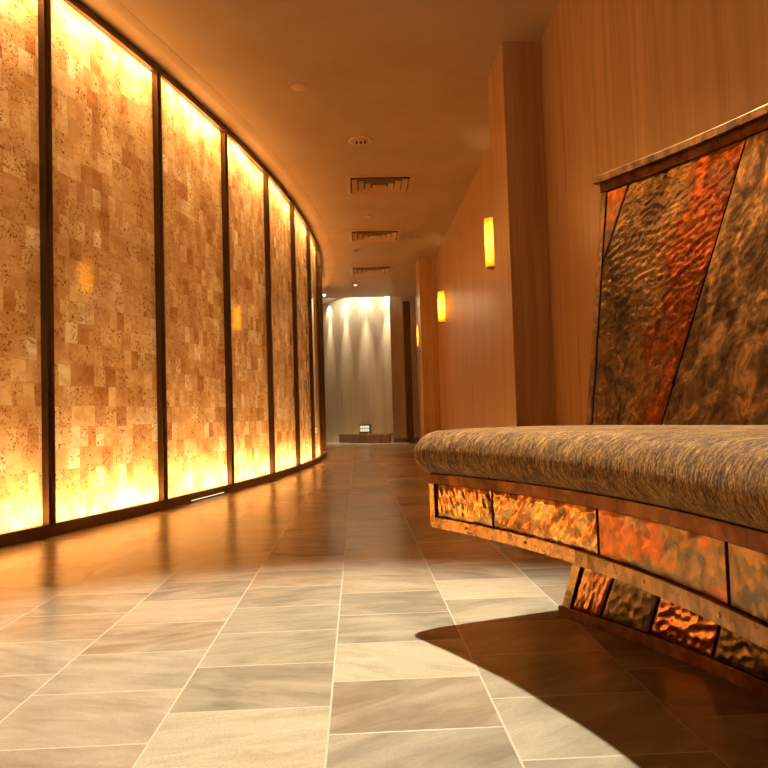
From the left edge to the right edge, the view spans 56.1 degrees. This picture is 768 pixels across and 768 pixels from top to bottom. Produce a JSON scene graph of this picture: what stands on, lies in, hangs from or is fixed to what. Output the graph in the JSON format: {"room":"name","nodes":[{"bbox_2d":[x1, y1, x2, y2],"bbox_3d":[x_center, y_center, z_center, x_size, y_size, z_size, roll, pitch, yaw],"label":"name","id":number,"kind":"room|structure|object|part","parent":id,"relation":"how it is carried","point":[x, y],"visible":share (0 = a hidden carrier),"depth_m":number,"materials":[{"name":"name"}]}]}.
{"room":"spa hallway","nodes":[
{"label":"spa hallway","id":0,"kind":"room"},
{"bbox_2d":[323,298,342,304],"bbox_3d":[-1.547,-1.854,15.714,4.235,0.100,3.080,-2,-3,-2],"label":"ceiling","id":1,"kind":"structure","parent":0,"point":[325,300],"depth_m":15.57,"materials":[{"name":"beige paint"}]},
{"bbox_2d":[117,0,559,297],"bbox_3d":[-2.787,-2.096,6.212,7.435,0.200,15.820,-2,-3,-2],"label":"ceiling","id":2,"kind":"structure","parent":0,"point":[410,77],"depth_m":5.17,"materials":[{"name":"beige paint"}]},
{"bbox_2d":[79,0,333,294],"bbox_3d":[-2.357,-1.980,6.760,2.885,0.011,18.567,-2,-3,8],"label":"trim","id":3,"kind":"structure","parent":2,"relation":"attached to","point":[112,12],"depth_m":5.33,"materials":[{"name":"paint"}]},
{"bbox_2d":[291,83,306,90],"bbox_3d":[-0.604,-2.106,5.113,0.110,0.012,0.110,-2,-3,-2],"label":"detector cover","id":4,"kind":"object","parent":2,"relation":"attached to","point":[297,86],"visible":1,"depth_m":5.10,"materials":[{"name":"plastic"}]},
{"bbox_2d":[348,136,372,145],"bbox_3d":[-0.198,-2.065,6.148,0.210,0.026,0.210,-2,-3,-2],"label":"recessed light","id":5,"kind":"object","parent":2,"relation":"in","point":[359,140],"visible":1,"depth_m":6.12,"materials":[{"name":"white metal"}]},
{"bbox_2d":[350,266,392,274],"bbox_3d":[-0.207,-1.819,11.596,0.674,0.030,0.566,-2,-3,-2],"label":"ceiling vent","id":6,"kind":"object","parent":2,"relation":"in","point":[372,270],"visible":1,"depth_m":11.56,"materials":[{"name":"beige metal"}]},
{"bbox_2d":[348,229,401,242],"bbox_3d":[-0.124,-1.921,9.380,0.674,0.030,0.566,-2,-3,-2],"label":"ceiling vent","id":7,"kind":"object","parent":2,"relation":"in","point":[392,235],"visible":1,"depth_m":9.34,"materials":[{"name":"beige metal"}]},
{"bbox_2d":[346,175,414,194],"bbox_3d":[-0.047,-2.015,7.323,0.674,0.030,0.566,-2,-3,-2],"label":"ceiling vent","id":8,"kind":"object","parent":2,"relation":"in","point":[361,184],"visible":1,"depth_m":7.28,"materials":[{"name":"beige metal"}]},
{"bbox_3d":[-0.047,-2.007,7.323,0.141,0.006,0.111,-2,-3,-2],"label":"plate","id":9,"kind":"part","parent":8,"relation":"part of","materials":[{"name":"beige paint"}]},
{"bbox_2d":[323,297,393,442],"bbox_3d":[-0.948,-0.269,15.687,0.313,3.095,3.128,0,-3,-41],"label":"wall","id":10,"kind":"structure","parent":0,"point":[356,331],"depth_m":14.99,"materials":[{"name":"paint"}]},
{"bbox_2d":[326,442,402,443],"bbox_3d":[-0.640,1.238,15.079,2.802,0.012,0.469,-4,-4,43],"label":"trim","id":11,"kind":"structure","parent":10,"relation":"attached to","point":[326,442],"depth_m":14.47,"materials":[{"name":"wood"}]},
{"bbox_2d":[0,443,767,767],"bbox_3d":[-2.652,1.022,7.617,7.635,0.100,18.900,-2,-3,-2],"label":"floor","id":12,"kind":"structure","parent":0,"point":[315,616],"depth_m":1.68,"materials":[{"name":"tile"}]},
{"bbox_2d":[0,0,48,547],"bbox_3d":[-1.897,-0.698,3.191,0.064,2.894,1.053,-3,-3,18],"label":"panel","id":13,"kind":"object","parent":12,"relation":"on","point":[21,520],"visible":1,"depth_m":3.54,"materials":[{"name":"stone"}]},
{"bbox_3d":[-1.857,0.717,3.116,0.064,0.060,1.029,-3,-3,18],"label":"rail","id":14,"kind":"part","parent":13,"relation":"part of","materials":[{"name":"brown wood"}]},
{"bbox_2d":[38,0,164,536],"bbox_3d":[-1.599,-0.663,4.173,0.064,2.894,1.053,-2,-3,15],"label":"panel","id":15,"kind":"object","parent":12,"relation":"on","point":[99,367],"visible":0.98,"depth_m":4.06,"materials":[{"name":"stone"}]},
{"bbox_3d":[-1.559,0.751,4.099,0.064,0.060,1.029,-2,-3,15],"label":"rail","id":16,"kind":"part","parent":15,"relation":"part of","materials":[{"name":"brown metal"}]},
{"bbox_3d":[-1.646,-2.084,4.226,0.064,0.049,1.029,-2,-3,15],"label":"rail","id":17,"kind":"part","parent":15,"relation":"part of","materials":[{"name":"brown metal"}]},
{"bbox_2d":[152,65,232,508],"bbox_3d":[-1.352,-0.626,5.170,0.065,2.894,1.053,-2,-3,12],"label":"panel","id":18,"kind":"object","parent":12,"relation":"on","point":[189,294],"visible":0.97,"depth_m":5.06,"materials":[{"name":"stone"}]},
{"bbox_3d":[-1.399,-2.047,5.222,0.064,0.049,1.029,-2,-3,12],"label":"rail","id":19,"kind":"part","parent":18,"relation":"part of","materials":[{"name":"brown metal"}]},
{"bbox_3d":[-1.312,0.788,5.096,0.064,0.060,1.029,-2,-3,12],"label":"rail","id":20,"kind":"part","parent":18,"relation":"part of","materials":[{"name":"brown metal"}]},
{"bbox_2d":[220,126,273,490],"bbox_3d":[-1.158,-0.587,6.178,0.064,2.894,1.053,-2,-3,9],"label":"panel","id":21,"kind":"object","parent":12,"relation":"on","point":[244,288],"visible":0.97,"depth_m":6.07,"materials":[{"name":"stone"}]},
{"bbox_3d":[-1.203,-2.008,6.230,0.064,0.049,1.029,-2,-3,9],"label":"rail","id":22,"kind":"part","parent":21,"relation":"part of","materials":[{"name":"brown metal"}]},
{"bbox_3d":[-1.117,0.828,6.104,0.064,0.060,1.029,-2,-3,9],"label":"rail","id":23,"kind":"part","parent":21,"relation":"part of","materials":[{"name":"brown wood"}]},
{"bbox_2d":[263,169,299,479],"bbox_3d":[-1.015,-0.546,7.195,0.064,2.894,1.053,-2,-3,6],"label":"panel","id":24,"kind":"object","parent":12,"relation":"on","point":[277,202],"visible":0.94,"depth_m":7.08,"materials":[{"name":"stone"}]},
{"bbox_3d":[-1.060,-1.967,7.247,0.064,0.049,1.029,-2,-3,6],"label":"rail","id":25,"kind":"part","parent":24,"relation":"part of","materials":[{"name":"brown metal"}]},
{"bbox_3d":[-1.019,-0.551,7.208,0.001,2.805,1.028,-2,-3,5],"label":"onyx pane","id":26,"kind":"part","parent":24,"relation":"part of","materials":[{"name":"beige stone"}]},
{"bbox_3d":[-0.973,0.869,7.120,0.064,0.060,1.029,-2,-3,6],"label":"rail","id":27,"kind":"part","parent":24,"relation":"part of","materials":[{"name":"brown metal"}]},
{"bbox_2d":[290,201,314,470],"bbox_3d":[-0.925,-0.503,8.218,0.064,2.894,1.053,-2,-3,4],"label":"panel","id":28,"kind":"object","parent":12,"relation":"on","point":[299,225],"visible":0.89,"depth_m":8.08,"materials":[{"name":"stone"}]},
{"bbox_3d":[-0.969,-1.924,8.270,0.064,0.049,1.029,-2,-3,4],"label":"rail","id":29,"kind":"part","parent":28,"relation":"part of","materials":[{"name":"brown metal"}]},
{"bbox_3d":[-0.929,-0.508,8.231,0.001,2.805,1.028,-2,-3,2],"label":"onyx pane","id":30,"kind":"part","parent":28,"relation":"part of","materials":[{"name":"beige stone"}]},
{"bbox_3d":[-0.882,0.912,8.143,0.064,0.060,1.029,-2,-3,4],"label":"rail","id":31,"kind":"part","parent":28,"relation":"part of","materials":[{"name":"brown wood"}]},
{"bbox_2d":[306,227,323,463],"bbox_3d":[-0.887,-0.458,9.244,0.064,2.894,1.053,-2,-3,1],"label":"panel","id":32,"kind":"object","parent":12,"relation":"on","point":[311,244],"visible":0.84,"depth_m":9.05,"materials":[{"name":"stone"}]},
{"bbox_3d":[-0.931,-1.879,9.296,0.064,0.049,1.029,-2,-3,1],"label":"rail","id":33,"kind":"part","parent":32,"relation":"part of","materials":[{"name":"brown wood"}]},
{"bbox_3d":[-0.892,-0.463,9.257,0.001,2.805,1.028,-2,-3,-1],"label":"onyx pane","id":34,"kind":"part","parent":32,"relation":"part of","materials":[{"name":"beige stone"}]},
{"bbox_3d":[-0.844,0.956,9.169,0.064,0.060,1.029,-2,-3,1],"label":"rail","id":35,"kind":"part","parent":32,"relation":"part of","materials":[{"name":"brown wood"}]},
{"bbox_2d":[315,248,326,457],"bbox_3d":[-0.904,-0.412,10.270,0.065,2.894,1.052,-2,-3,-2],"label":"panel","id":36,"kind":"object","parent":12,"relation":"on","point":[317,252],"visible":0.81,"depth_m":9.75,"materials":[{"name":"stone"}]},
{"bbox_3d":[-0.947,-1.833,10.322,0.065,0.049,1.029,-2,-3,-2],"label":"rail","id":37,"kind":"part","parent":36,"relation":"part of","materials":[{"name":"brown wood"}]},
{"bbox_2d":[319,263,326,451],"bbox_3d":[-0.971,-0.364,11.294,0.064,2.894,1.053,-2,-3,-5],"label":"panel","id":38,"kind":"object","parent":12,"relation":"on","point":[320,266],"visible":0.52,"depth_m":10.77,"materials":[{"name":"stone"}]},
{"bbox_2d":[338,433,392,442],"bbox_3d":[-0.449,1.126,14.871,0.281,0.205,1.566,1,-4,-45],"label":"stone basin","id":39,"kind":"object","parent":12,"relation":"on","point":[375,437],"visible":0.8,"depth_m":14.61,"materials":[{"name":"brown stone"}]},
{"bbox_2d":[359,424,371,433],"bbox_3d":[-0.384,0.919,14.709,0.260,0.190,0.080,-4,-3,36],"label":"lantern","id":40,"kind":"object","parent":39,"relation":"on","point":[364,428],"visible":1,"depth_m":14.68,"materials":[{"name":"white glass"}]},
{"bbox_2d":[416,257,440,437],"bbox_3d":[0.674,-0.434,10.979,0.247,2.905,0.510,-2,-3,-2],"label":"pillar","id":41,"kind":"structure","parent":12,"relation":"on","point":[425,267],"depth_m":10.74,"materials":[{"name":"orange wood"}]},
{"bbox_2d":[487,41,555,426],"bbox_3d":[0.907,-0.718,4.770,0.247,2.905,0.510,-2,-3,-2],"label":"pillar","id":42,"kind":"structure","parent":12,"relation":"on","point":[515,100],"depth_m":4.54,"materials":[{"name":"orange wood"}]},
{"bbox_2d":[414,104,767,698],"bbox_3d":[0.677,-0.044,1.014,0.932,1.238,2.228,-1,-3,-8],"label":"bench","id":43,"kind":"object","parent":12,"relation":"on","point":[657,504],"visible":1,"depth_m":1.67,"materials":[{"name":"fabric"}]},
{"bbox_3d":[0.198,0.296,1.776,0.019,0.083,0.226,0,-3,-30],"label":"copper panel","id":44,"kind":"part","parent":43,"relation":"part of","materials":[{"name":"orange metal"}]},
{"bbox_3d":[0.328,0.280,1.496,0.023,0.083,0.379,-1,-3,-21],"label":"copper panel","id":45,"kind":"part","parent":43,"relation":"part of","materials":[{"name":"orange metal"}]},
{"bbox_2d":[414,425,767,531],"bbox_3d":[0.614,0.123,0.990,0.793,0.118,2.214,-1,-3,-8],"label":"seat cushion","id":46,"kind":"object","parent":43,"relation":"on","point":[709,477],"depth_m":1.20,"materials":[{"name":"brown fabric"}]},
{"bbox_3d":[0.542,0.472,1.811,0.015,0.221,0.204,0,-3,-28],"label":"copper panel","id":47,"kind":"part","parent":43,"relation":"part of","materials":[{"name":"brown metal"}]},
{"bbox_3d":[0.670,-0.463,2.075,0.035,0.202,0.079,0,-3,-33],"label":"corner panel","id":48,"kind":"part","parent":43,"relation":"part of","materials":[{"name":"orange metal"}]},
{"bbox_3d":[0.597,0.466,1.700,0.014,0.221,0.240,-1,-3,-24],"label":"copper panel","id":49,"kind":"part","parent":43,"relation":"part of","materials":[{"name":"brown metal"}]},
{"bbox_3d":[0.432,0.261,1.137,0.019,0.083,0.355,-1,-3,-11],"label":"copper panel","id":50,"kind":"part","parent":43,"relation":"part of","materials":[{"name":"orange metal"}]},
{"bbox_3d":[0.731,-0.190,1.898,0.298,0.767,0.392,-2,-3,-2],"label":"copper panel","id":51,"kind":"part","parent":43,"relation":"part of","materials":[{"name":"brown metal"}]},
{"bbox_3d":[0.966,-0.652,1.243,0.218,0.021,1.943,-1,-3,-15],"label":"cap rail","id":52,"kind":"part","parent":43,"relation":"part of","materials":[{"name":"brown metal"}]},
{"bbox_3d":[0.974,-0.628,1.236,0.199,0.028,1.927,-1,-3,-15],"label":"molding","id":53,"kind":"part","parent":43,"relation":"part of","materials":[{"name":"brown wood"}]},
{"bbox_3d":[0.658,0.457,1.545,0.018,0.221,0.252,-1,-3,-20],"label":"copper panel","id":54,"kind":"part","parent":43,"relation":"part of","materials":[{"name":"orange metal"}]},
{"bbox_3d":[0.851,-0.205,1.652,0.113,0.767,0.562,-1,-3,-25],"label":"bronze panel","id":55,"kind":"part","parent":43,"relation":"part of","materials":[{"name":"brown metal"}]},
{"bbox_3d":[0.718,0.447,1.363,0.016,0.221,0.267,-1,-3,-15],"label":"copper panel","id":56,"kind":"part","parent":43,"relation":"part of","materials":[{"name":"brown metal"}]},
{"bbox_3d":[0.468,0.243,0.775,0.019,0.083,0.360,-2,-3,-1],"label":"copper panel","id":57,"kind":"part","parent":43,"relation":"part of","materials":[{"name":"brown metal"}]},
{"bbox_2d":[389,296,406,441],"bbox_3d":[0.232,-0.303,15.790,0.265,3.100,2.720,-2,-3,-2],"label":"wall","id":58,"kind":"structure","parent":0,"point":[395,303],"depth_m":14.43,"materials":[{"name":"brown paint"}]},
{"bbox_2d":[394,438,419,442],"bbox_3d":[0.454,1.129,14.363,0.515,0.100,0.015,-2,-3,-2],"label":"baseboard","id":59,"kind":"structure","parent":58,"relation":"attached to","point":[396,440],"depth_m":14.35,"materials":[{"name":"brown wood"}]},
{"bbox_2d":[403,301,413,442],"bbox_3d":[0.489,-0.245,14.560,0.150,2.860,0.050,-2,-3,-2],"label":"door","id":60,"kind":"structure","parent":58,"relation":"in","point":[406,304],"depth_m":14.53,"materials":[{"name":"brown wood"}]},
{"bbox_2d":[403,296,409,300],"bbox_3d":[0.396,-1.737,15.862,0.150,0.240,2.720,-2,-3,-2],"label":"wall","id":61,"kind":"structure","parent":0,"point":[405,298],"depth_m":14.50,"materials":[{"name":"brown paint"}]},
{"bbox_2d":[410,296,418,442],"bbox_3d":[0.564,-0.312,15.803,0.100,3.100,2.720,-2,-3,-2],"label":"wall","id":62,"kind":"structure","parent":0,"point":[412,298],"depth_m":14.45,"materials":[{"name":"brown paint"}]},
{"bbox_2d":[415,0,767,438],"bbox_3d":[0.986,-0.756,7.835,0.150,3.250,18.900,-2,-3,-2],"label":"wall","id":63,"kind":"structure","parent":0,"point":[624,82],"depth_m":3.80,"materials":[{"name":"orange wood"}]},
{"bbox_2d":[438,291,445,322],"bbox_3d":[0.779,-1.037,9.714,0.100,0.420,0.140,-2,-3,-2],"label":"wall sconce","id":64,"kind":"object","parent":63,"relation":"attached to","point":[441,294],"visible":1,"depth_m":9.66,"materials":[{"name":"yellow glass"}]},
{"bbox_2d":[484,217,494,268],"bbox_3d":[0.913,-1.200,6.150,0.100,0.420,0.140,-2,-3,-2],"label":"wall sconce","id":65,"kind":"object","parent":63,"relation":"attached to","point":[488,222],"visible":0.62,"depth_m":6.10,"materials":[{"name":"yellow glass"}]}
]}

